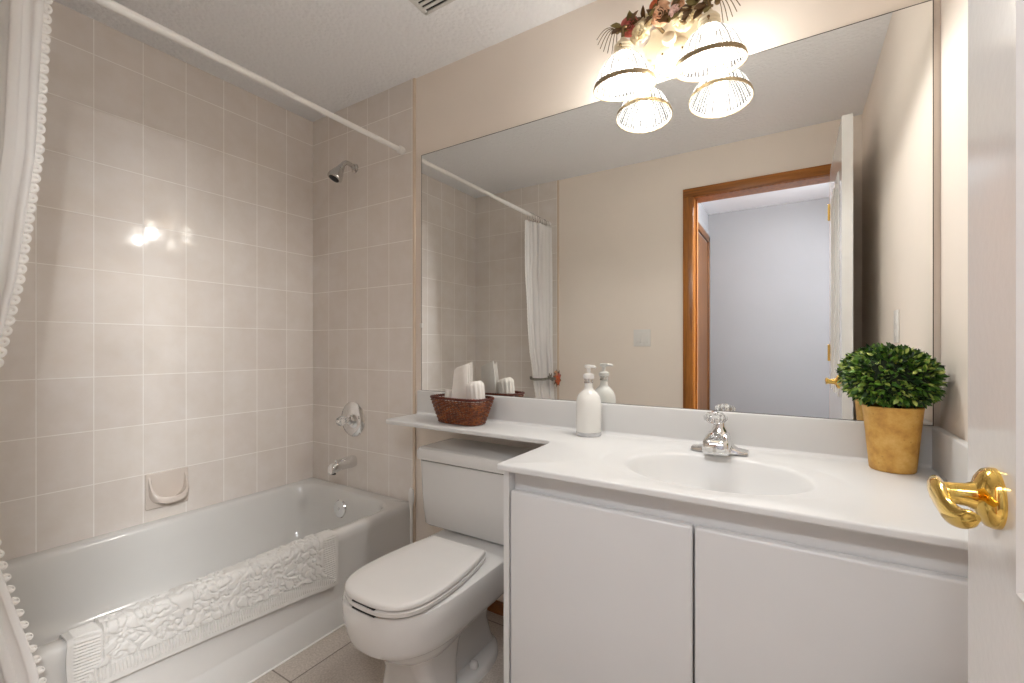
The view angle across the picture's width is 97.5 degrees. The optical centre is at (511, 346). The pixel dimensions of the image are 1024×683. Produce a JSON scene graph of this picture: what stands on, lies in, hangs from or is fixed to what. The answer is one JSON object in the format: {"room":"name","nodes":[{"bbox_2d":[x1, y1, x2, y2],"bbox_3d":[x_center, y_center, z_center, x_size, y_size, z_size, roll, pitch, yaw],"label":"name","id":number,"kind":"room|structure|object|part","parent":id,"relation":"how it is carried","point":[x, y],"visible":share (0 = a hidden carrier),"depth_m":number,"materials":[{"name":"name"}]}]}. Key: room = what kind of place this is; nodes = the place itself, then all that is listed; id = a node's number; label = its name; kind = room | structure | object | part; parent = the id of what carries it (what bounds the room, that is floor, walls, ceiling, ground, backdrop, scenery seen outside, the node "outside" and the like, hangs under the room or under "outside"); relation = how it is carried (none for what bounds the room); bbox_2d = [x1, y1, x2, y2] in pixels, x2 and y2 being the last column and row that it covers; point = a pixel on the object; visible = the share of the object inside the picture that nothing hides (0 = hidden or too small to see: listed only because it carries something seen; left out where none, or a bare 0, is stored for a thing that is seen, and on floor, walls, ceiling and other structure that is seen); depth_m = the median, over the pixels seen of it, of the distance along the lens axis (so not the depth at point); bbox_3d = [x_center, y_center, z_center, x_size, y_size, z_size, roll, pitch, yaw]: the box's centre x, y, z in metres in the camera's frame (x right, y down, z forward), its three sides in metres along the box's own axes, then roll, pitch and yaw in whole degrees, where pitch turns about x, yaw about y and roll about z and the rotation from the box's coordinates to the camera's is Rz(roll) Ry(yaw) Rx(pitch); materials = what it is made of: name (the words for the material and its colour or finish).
{"room":"bathroom","nodes":[
{"label":"bathroom","id":0,"kind":"room"},
{"bbox_2d":[0,1,312,560],"bbox_3d":[-1.540,-0.077,1.855,0.100,2.320,1.726,0,0,32],"label":"wall","id":1,"kind":"structure","parent":0,"point":[164,316],"depth_m":1.85,"materials":[{"name":"tile"}]},
{"bbox_2d":[145,467,188,510],"bbox_3d":[-1.429,0.596,1.876,0.066,0.148,0.152,0,0,32],"label":"soap dish","id":2,"kind":"object","parent":1,"relation":"attached to","point":[169,487],"visible":1,"depth_m":1.87,"materials":[{"name":"ceramic"}]},
{"bbox_2d":[53,0,596,121],"bbox_3d":[-0.416,-1.277,1.151,2.753,0.080,1.726,0,0,32],"label":"ceiling","id":3,"kind":"structure","parent":0,"point":[335,55],"depth_m":1.77,"materials":[{"name":"white paint"}]},
{"bbox_2d":[409,0,454,15],"bbox_3d":[-0.278,-1.233,1.477,0.278,0.006,0.284,0,0,32],"label":"ceiling vent","id":4,"kind":"object","parent":3,"relation":"in","point":[426,7],"visible":1,"depth_m":1.61,"materials":[{"name":"metal"}]},
{"bbox_2d":[252,610,503,682],"bbox_3d":[-0.416,1.123,1.151,2.753,0.080,1.726,0,0,32],"label":"floor","id":5,"kind":"structure","parent":0,"point":[332,659],"depth_m":1.52,"materials":[{"name":"tile"}]},
{"bbox_2d":[1,478,409,682],"bbox_3d":[-1.169,0.900,1.635,0.762,0.366,1.492,0,0,32],"label":"bathtub","id":6,"kind":"object","parent":5,"relation":"on","point":[64,588],"visible":0.56,"depth_m":1.72,"materials":[{"name":"ceramic"}]},
{"bbox_2d":[59,529,338,682],"bbox_3d":[-0.901,0.804,1.417,0.108,0.202,0.759,0,0,32],"label":"bath mat","id":7,"kind":"object","parent":6,"relation":"on","point":[108,648],"visible":1,"depth_m":1.31,"materials":[{"name":"white fabric"}]},
{"bbox_3d":[-0.854,0.805,2.227,0.088,0.088,0.018,0,0,32],"label":"overflow plate","id":8,"kind":"part","parent":6,"relation":"part of","materials":[{"name":"silver metal"}]},
{"bbox_2d":[408,487,413,543],"bbox_3d":[-0.442,0.851,1.967,0.094,0.466,0.094,0,0,32],"label":"toilet brush","id":9,"kind":"object","parent":5,"relation":"on","point":[411,491],"visible":0.2,"depth_m":1.96,"materials":[{"name":"white plastic"}]},
{"bbox_2d":[342,438,533,682],"bbox_3d":[-0.246,0.739,1.515,0.504,0.690,0.720,0,0,32],"label":"toilet","id":10,"kind":"object","parent":5,"relation":"on","point":[419,608],"visible":0.94,"depth_m":1.39,"materials":[{"name":"ceramic"}]},
{"bbox_3d":[-0.288,0.693,1.359,0.296,0.016,0.411,0,0,32],"label":"seat","id":11,"kind":"part","parent":10,"relation":"part of","materials":[{"name":"plastic"}]},
{"bbox_3d":[-0.288,0.673,1.359,0.294,0.018,0.409,0,0,32],"label":"seat lid","id":12,"kind":"part","parent":10,"relation":"part of","materials":[{"name":"plastic"}]},
{"bbox_3d":[-0.112,0.577,1.728,0.486,0.262,0.206,0,0,32],"label":"tank","id":13,"kind":"part","parent":10,"relation":"part of","materials":[{"name":"ceramic"}]},
{"bbox_3d":[-0.114,0.418,1.725,0.504,0.050,0.223,0,0,32],"label":"tank lid","id":14,"kind":"part","parent":10,"relation":"part of","materials":[{"name":"ceramic"}]},
{"bbox_2d":[504,471,967,682],"bbox_3d":[0.523,0.702,1.144,0.949,0.762,0.538,0,0,32],"label":"vanity cabinet","id":15,"kind":"object","parent":5,"relation":"on","point":[601,585],"visible":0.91,"depth_m":0.91,"materials":[{"name":"white wood"}]},
{"bbox_3d":[0.128,0.702,1.392,0.016,0.762,0.538,0,0,32],"label":"panel","id":16,"kind":"part","parent":15,"relation":"part of","materials":[{"name":"white wood"}]},
{"bbox_3d":[0.189,0.680,1.050,0.443,0.618,0.024,0,0,32],"label":"door","id":17,"kind":"part","parent":15,"relation":"part of","materials":[{"name":"white wood"}]},
{"bbox_2d":[386,390,967,550],"bbox_3d":[0.176,0.325,1.352,1.760,0.251,0.556,0,0,32],"label":"countertop","id":18,"kind":"structure","parent":15,"relation":"on","point":[816,471],"depth_m":1.20,"materials":[{"name":"stone"}]},
{"bbox_2d":[430,393,493,425],"bbox_3d":[-0.200,0.248,1.777,0.273,0.106,0.161,0,0,32],"label":"wicker basket","id":19,"kind":"object","parent":18,"relation":"on","point":[479,412],"visible":0.91,"depth_m":1.71,"materials":[{"name":"brown wicker"}]},
{"bbox_2d":[445,389,451,409],"bbox_3d":[-0.256,0.223,1.826,0.042,0.100,0.042,0,0,32],"label":"towel","id":20,"kind":"object","parent":19,"relation":"in","point":[448,392],"visible":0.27,"depth_m":1.81,"materials":[{"name":"white fabric"}]},
{"bbox_2d":[450,362,472,418],"bbox_3d":[-0.201,0.176,1.794,0.088,0.231,0.059,0,0,25],"label":"folded facecloth","id":21,"kind":"object","parent":19,"relation":"in","point":[463,375],"visible":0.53,"depth_m":1.78,"materials":[{"name":"white fabric"}]},
{"bbox_2d":[466,380,485,404],"bbox_3d":[-0.140,0.189,1.744,0.084,0.117,0.063,0,0,32],"label":"rolled washcloth","id":22,"kind":"object","parent":19,"relation":"in","point":[475,390],"visible":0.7,"depth_m":1.72,"materials":[{"name":"white fabric"}]},
{"bbox_2d":[576,364,600,436],"bbox_3d":[0.262,0.181,1.535,0.086,0.241,0.086,0,0,32],"label":"soap dispenser","id":23,"kind":"object","parent":18,"relation":"on","point":[588,401],"visible":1,"depth_m":1.50,"materials":[{"name":"white glass"}]},
{"bbox_3d":[0.262,0.296,1.535,0.086,0.012,0.086,0,0,32],"label":"glass","id":24,"kind":"part","parent":23,"relation":"part of","materials":[{"name":"white"}]},
{"bbox_2d":[576,383,600,433],"bbox_3d":[0.262,0.206,1.535,0.086,0.168,0.086,0,0,32],"label":"bottle","id":25,"kind":"object","parent":23,"relation":"attached to","point":[588,402],"depth_m":1.50,"materials":[{"name":"white plastic"}]},
{"bbox_2d":[691,411,749,455],"bbox_3d":[0.585,0.244,1.274,0.152,0.116,0.132,0,0,32],"label":"sink faucet","id":26,"kind":"object","parent":18,"relation":"on","point":[717,441],"visible":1,"depth_m":1.25,"materials":[{"name":"silver metal"}]},
{"bbox_3d":[0.587,0.206,1.292,0.062,0.035,0.063,0,0,32],"label":"knob","id":27,"kind":"part","parent":26,"relation":"part of","materials":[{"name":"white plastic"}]},
{"bbox_3d":[0.581,0.271,1.267,0.070,0.059,0.116,0,0,32],"label":"spout","id":28,"kind":"part","parent":26,"relation":"part of","materials":[{"name":"silver metal"}]},
{"bbox_2d":[842,342,949,473],"bbox_3d":[0.926,0.145,1.093,0.203,0.314,0.183,0,0,32],"label":"boxwood","id":29,"kind":"object","parent":18,"relation":"on","point":[893,385],"visible":1,"depth_m":1.06,"materials":[{"name":"plant"}]},
{"bbox_2d":[862,403,924,473],"bbox_3d":[0.934,0.223,1.102,0.120,0.157,0.120,0,0,32],"label":"pot","id":30,"kind":"object","parent":29,"relation":"attached to","point":[893,431],"depth_m":1.06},
{"bbox_3d":[0.406,0.357,0.940,0.926,0.072,0.020,0,0,32],"label":"finger pull rail","id":31,"kind":"part","parent":15,"relation":"part of","materials":[{"name":"white wood"}]},
{"bbox_3d":[0.583,0.680,0.803,0.480,0.618,0.024,0,0,32],"label":"door","id":32,"kind":"part","parent":15,"relation":"part of","materials":[{"name":"white wood"}]},
{"bbox_2d":[313,0,939,601],"bbox_3d":[0.014,-0.077,1.838,2.553,2.320,0.106,0,0,32],"label":"wall","id":33,"kind":"structure","parent":0,"point":[363,223],"depth_m":2.10,"materials":[{"name":"tile"}]},
{"bbox_2d":[91,0,404,154],"bbox_3d":[-0.908,-0.916,1.471,0.036,0.036,1.493,0,0,32],"label":"curtain rod","id":34,"kind":"object","parent":33,"relation":"attached to","point":[111,5],"visible":1,"depth_m":1.44,"materials":[{"name":"metal"}]},
{"bbox_2d":[0,0,52,682],"bbox_3d":[-1.154,0.052,0.954,0.207,1.972,0.295,0,0,32],"label":"shower curtain","id":35,"kind":"object","parent":34,"relation":"hanging from","point":[24,48],"visible":1,"depth_m":1.07,"materials":[{"name":"white fabric"}]},
{"bbox_2d":[328,455,356,474],"bbox_3d":[-0.845,0.588,2.232,0.058,0.071,0.138,0,0,32],"label":"tub spout","id":36,"kind":"object","parent":33,"relation":"attached to","point":[350,461],"visible":1,"depth_m":2.21,"materials":[{"name":"silver metal"}]},
{"bbox_2d":[327,160,357,183],"bbox_3d":[-0.847,-0.869,2.232,0.077,0.123,0.144,0,0,32],"label":"showerhead","id":37,"kind":"object","parent":33,"relation":"attached to","point":[336,174],"visible":1,"depth_m":2.20,"materials":[{"name":"silver metal"}]},
{"bbox_3d":[-0.823,-0.906,2.248,0.027,0.047,0.090,0,0,32],"label":"arm","id":38,"kind":"part","parent":37,"relation":"part of","materials":[{"name":"silver metal"}]},
{"bbox_2d":[336,402,364,436],"bbox_3d":[-0.835,0.369,2.250,0.178,0.178,0.096,0,0,32],"label":"shower valve","id":39,"kind":"object","parent":33,"relation":"attached to","point":[352,419],"visible":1,"depth_m":2.26,"materials":[{"name":"silver metal"}]},
{"bbox_3d":[-0.847,0.369,2.232,0.049,0.049,0.044,0,0,32],"label":"knob","id":40,"kind":"part","parent":39,"relation":"part of","materials":[{"name":"white plastic"}]},
{"bbox_3d":[-0.829,0.369,2.261,0.052,0.052,0.034,0,0,32],"label":"valve stem","id":41,"kind":"part","parent":39,"relation":"part of","materials":[{"name":"silver metal"}]},
{"bbox_2d":[413,78,415,542],"bbox_3d":[-0.451,-0.077,2.069,0.016,2.320,0.007,0,0,32],"label":"trim","id":42,"kind":"structure","parent":33,"relation":"attached to","point":[414,79],"depth_m":2.06,"materials":[{"name":"tile"}]},
{"bbox_2d":[487,600,503,615],"bbox_3d":[-0.090,1.058,1.841,0.834,0.052,0.012,0,0,32],"label":"baseboard","id":43,"kind":"structure","parent":33,"relation":"attached to","point":[497,607],"depth_m":1.81,"materials":[{"name":"brown wood"}]},
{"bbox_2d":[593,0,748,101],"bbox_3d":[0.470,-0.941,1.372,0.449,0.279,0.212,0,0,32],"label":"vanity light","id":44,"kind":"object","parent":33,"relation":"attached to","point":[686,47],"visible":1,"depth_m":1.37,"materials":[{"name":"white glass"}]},
{"bbox_3d":[0.356,-0.887,1.427,0.045,0.081,0.046,0,0,32],"label":"bulb","id":45,"kind":"part","parent":44,"relation":"part of","materials":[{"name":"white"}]},
{"bbox_3d":[0.359,-0.875,1.432,0.192,0.117,0.191,0,0,32],"label":"lamp shade","id":46,"kind":"part","parent":44,"relation":"part of","materials":[{"name":"white glass"}]},
{"bbox_3d":[0.422,-1.010,1.436,0.160,0.075,0.021,0,0,-18],"label":"arm","id":47,"kind":"part","parent":44,"relation":"part of","materials":[{"name":"brown metal"}]},
{"bbox_3d":[0.550,-1.004,1.356,0.021,0.087,0.158,0,0,-7],"label":"arm","id":48,"kind":"part","parent":44,"relation":"part of","materials":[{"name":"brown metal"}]},
{"bbox_3d":[0.570,-0.875,1.294,0.045,0.081,0.046,0,0,32],"label":"bulb","id":49,"kind":"part","parent":44,"relation":"part of","materials":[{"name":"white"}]},
{"bbox_3d":[0.573,-0.863,1.298,0.192,0.117,0.191,0,0,32],"label":"lamp shade","id":50,"kind":"part","parent":44,"relation":"part of","materials":[{"name":"white glass"}]},
{"bbox_2d":[420,0,933,425],"bbox_3d":[0.319,-0.336,1.587,1.741,1.070,0.009,0,0,32],"label":"wall mirror","id":51,"kind":"object","parent":33,"relation":"attached to","point":[727,243],"visible":0.97,"depth_m":1.40,"materials":[{"name":"silver mirror"}]},
{"bbox_2d":[417,390,940,467],"bbox_3d":[0.319,0.251,1.579,1.760,0.104,0.020,0,0,32],"label":"backsplash","id":52,"kind":"structure","parent":33,"relation":"attached to","point":[804,434],"depth_m":1.40,"materials":[{"name":"stone"}]},
{"bbox_2d":[940,0,967,441],"bbox_3d":[0.709,-0.077,0.448,0.100,2.320,1.726,0,0,32],"label":"wall","id":53,"kind":"structure","parent":0,"point":[953,13],"depth_m":1.02,"materials":[{"name":"paint"}]},
{"bbox_3d":[-0.842,-0.077,0.471,2.553,2.320,0.120,0,0,32],"label":"wall","id":54,"kind":"structure","parent":0,"visible":0},
{"bbox_2d":[927,0,1023,682],"bbox_3d":[0.357,0.057,0.209,0.146,2.030,0.712,0,0,32],"label":"door","id":55,"kind":"structure","parent":54,"relation":"in","point":[993,493],"depth_m":0.44,"materials":[{"name":"paint"}]},
{"bbox_3d":[0.427,0.152,0.439,0.017,0.034,0.100,0,0,28],"label":"lever","id":56,"kind":"part","parent":55,"relation":"part of","materials":[{"name":"gold metal"}]},
{"bbox_3d":[0.462,0.151,0.462,0.050,0.060,0.060,0,0,32],"label":"handle","id":57,"kind":"part","parent":55,"relation":"part of","materials":[{"name":"gold metal"}]}
]}

